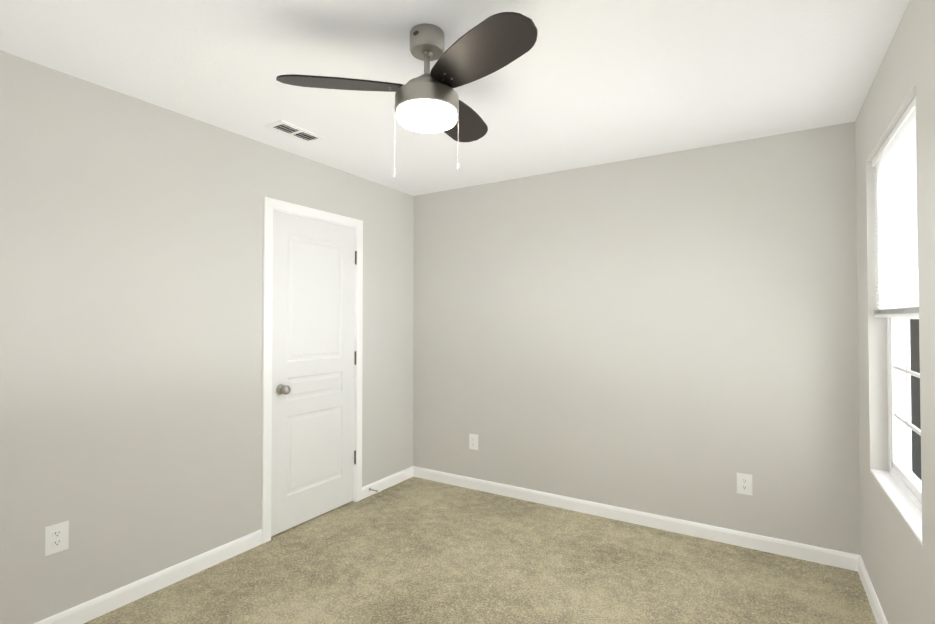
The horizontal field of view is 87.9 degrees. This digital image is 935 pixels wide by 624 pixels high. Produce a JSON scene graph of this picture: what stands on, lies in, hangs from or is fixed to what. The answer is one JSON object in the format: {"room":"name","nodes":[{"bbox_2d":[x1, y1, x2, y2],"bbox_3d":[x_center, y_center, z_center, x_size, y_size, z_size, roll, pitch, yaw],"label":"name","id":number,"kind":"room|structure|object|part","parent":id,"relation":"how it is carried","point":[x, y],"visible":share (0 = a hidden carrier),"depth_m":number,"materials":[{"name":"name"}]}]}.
{"room":"empty bedroom","nodes":[
{"label":"empty bedroom","id":0,"kind":"room"},
{"bbox_2d":[0,51,413,623],"bbox_3d":[-1.519,0.178,2.658,0.140,2.440,4.048,-1,-1,32],"label":"wall","id":1,"kind":"structure","parent":0,"point":[131,279],"depth_m":2.38,"materials":[{"name":"beige paint"}]},
{"bbox_2d":[45,521,68,555],"bbox_3d":[-1.773,0.977,2.093,0.007,0.122,0.082,-1,-1,32],"label":"electrical outlet","id":2,"kind":"object","parent":1,"relation":"attached to","point":[56,538],"visible":1,"depth_m":2.09,"materials":[{"name":"white plastic"}]},
{"bbox_2d":[34,529,262,623],"bbox_3d":[-1.835,1.345,1.979,0.014,0.085,2.249,-1,-1,32],"label":"baseboard","id":3,"kind":"structure","parent":1,"relation":"attached to","point":[89,610],"depth_m":2.40,"materials":[{"name":"white paint"}]},
{"bbox_2d":[261,197,362,543],"bbox_3d":[-1.071,0.355,3.341,0.129,2.108,0.847,-1,-1,32],"label":"door frame","id":4,"kind":"structure","parent":1,"relation":"attached to","point":[270,205],"depth_m":3.00,"materials":[{"name":"white paint"}]},
{"bbox_2d":[271,210,356,535],"bbox_3d":[-1.013,0.381,3.311,0.111,2.030,0.726,-1,-1,32],"label":"door","id":5,"kind":"structure","parent":1,"relation":"in","point":[312,459],"depth_m":3.28,"materials":[{"name":"white paint"}]},
{"bbox_3d":[-1.152,0.489,3.049,0.076,0.066,0.066,-1,-1,32],"label":"knob","id":6,"kind":"part","parent":5,"relation":"part of","materials":[{"name":"silver metal"}]},
{"bbox_3d":[-0.837,0.338,3.622,0.014,1.590,0.013,-1,-1,32],"label":"door hinge","id":7,"kind":"part","parent":5,"relation":"part of","materials":[{"name":"silver metal"}]},
{"bbox_2d":[362,466,413,498],"bbox_3d":[-0.639,1.375,3.923,0.014,0.085,0.624,-1,-1,32],"label":"baseboard","id":8,"kind":"structure","parent":1,"relation":"attached to","point":[382,484],"depth_m":3.91,"materials":[{"name":"white paint"}]},
{"bbox_2d":[0,0,909,195],"bbox_3d":[-0.163,-1.115,1.845,3.324,0.120,4.048,-1,-1,32],"label":"ceiling","id":9,"kind":"structure","parent":0,"point":[583,83],"depth_m":2.10,"materials":[{"name":"white paint"}]},
{"bbox_2d":[264,120,325,143],"bbox_3d":[-0.992,-1.037,2.801,0.150,0.007,0.312,-1,-1,32],"label":"ceiling vent","id":10,"kind":"object","parent":9,"relation":"in","point":[293,131],"visible":1,"depth_m":2.79,"materials":[{"name":"white metal"}]},
{"bbox_2d":[276,12,537,178],"bbox_3d":[-0.076,-0.775,1.881,0.946,0.560,0.912,-1,-1,32],"label":"ceiling fan","id":11,"kind":"object","parent":9,"relation":"hanging from","point":[428,101],"visible":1,"depth_m":1.73,"materials":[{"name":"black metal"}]},
{"bbox_3d":[-0.153,-0.734,1.833,0.227,0.045,0.227,-1,-1,32],"label":"glass","id":12,"kind":"part","parent":11,"relation":"part of","materials":[{"name":"white glass"}]},
{"bbox_2d":[84,477,876,623],"bbox_3d":[-0.163,1.444,1.805,3.324,0.120,4.048,-1,-1,32],"label":"floor","id":13,"kind":"structure","parent":0,"point":[414,550],"depth_m":2.56,"materials":[{"name":"carpet"}]},
{"bbox_2d":[413,122,860,554],"bbox_3d":[0.861,0.191,3.489,3.044,2.440,0.140,-1,-1,32],"label":"wall","id":14,"kind":"structure","parent":0,"point":[673,334],"depth_m":3.16,"materials":[{"name":"beige paint"}]},
{"bbox_2d":[469,434,477,449],"bbox_3d":[0.049,1.042,3.889,0.082,0.122,0.007,-1,-1,32],"label":"electrical outlet","id":15,"kind":"object","parent":14,"relation":"attached to","point":[473,441],"visible":1,"depth_m":3.89,"materials":[{"name":"white plastic"}]},
{"bbox_2d":[414,466,853,570],"bbox_3d":[0.814,1.367,3.409,3.030,0.085,0.014,-1,-1,32],"label":"baseboard","id":16,"kind":"structure","parent":14,"relation":"attached to","point":[835,558],"depth_m":3.14,"materials":[{"name":"white paint"}]},
{"bbox_2d":[737,473,751,494],"bbox_3d":[1.657,1.030,2.900,0.082,0.122,0.007,-1,-1,32],"label":"electrical outlet","id":17,"kind":"object","parent":14,"relation":"attached to","point":[744,483],"visible":1,"depth_m":2.90,"materials":[{"name":"white plastic"}]},
{"bbox_2d":[855,0,934,623],"bbox_3d":[1.194,0.151,0.991,0.140,2.440,4.048,-1,-1,32],"label":"wall","id":18,"kind":"structure","parent":0,"point":[898,558],"depth_m":1.86,"materials":[{"name":"beige paint"}]},
{"bbox_2d":[854,554,887,623],"bbox_3d":[1.128,1.330,1.013,0.014,0.085,3.768,-1,-1,32],"label":"baseboard","id":19,"kind":"structure","parent":18,"relation":"attached to","point":[859,566],"depth_m":2.32,"materials":[{"name":"white paint"}]},
{"bbox_2d":[870,469,921,544],"bbox_3d":[1.742,0.761,1.942,0.068,0.012,0.919,-1,-1,32],"label":"window sill","id":20,"kind":"structure","parent":18,"relation":"attached to","point":[909,511],"depth_m":1.93,"materials":[{"name":"white paint"}]},
{"bbox_2d":[872,95,921,511],"bbox_3d":[1.778,0.011,1.932,0.128,1.510,0.920,-1,-1,32],"label":"window","id":21,"kind":"structure","parent":18,"relation":"in","point":[897,285],"depth_m":2.03,"materials":[{"name":"white glass"}]},
{"bbox_3d":[1.739,-0.360,1.962,0.036,0.763,0.908,-1,-1,32],"label":"window blind rails","id":22,"kind":"part","parent":21,"relation":"part of","materials":[{"name":"white plastic"}]},
{"bbox_3d":[1.792,0.011,1.923,0.024,1.426,0.836,-1,-1,32],"label":"glass","id":23,"kind":"part","parent":21,"relation":"part of","materials":[{"name":"clear glass"}]}
]}

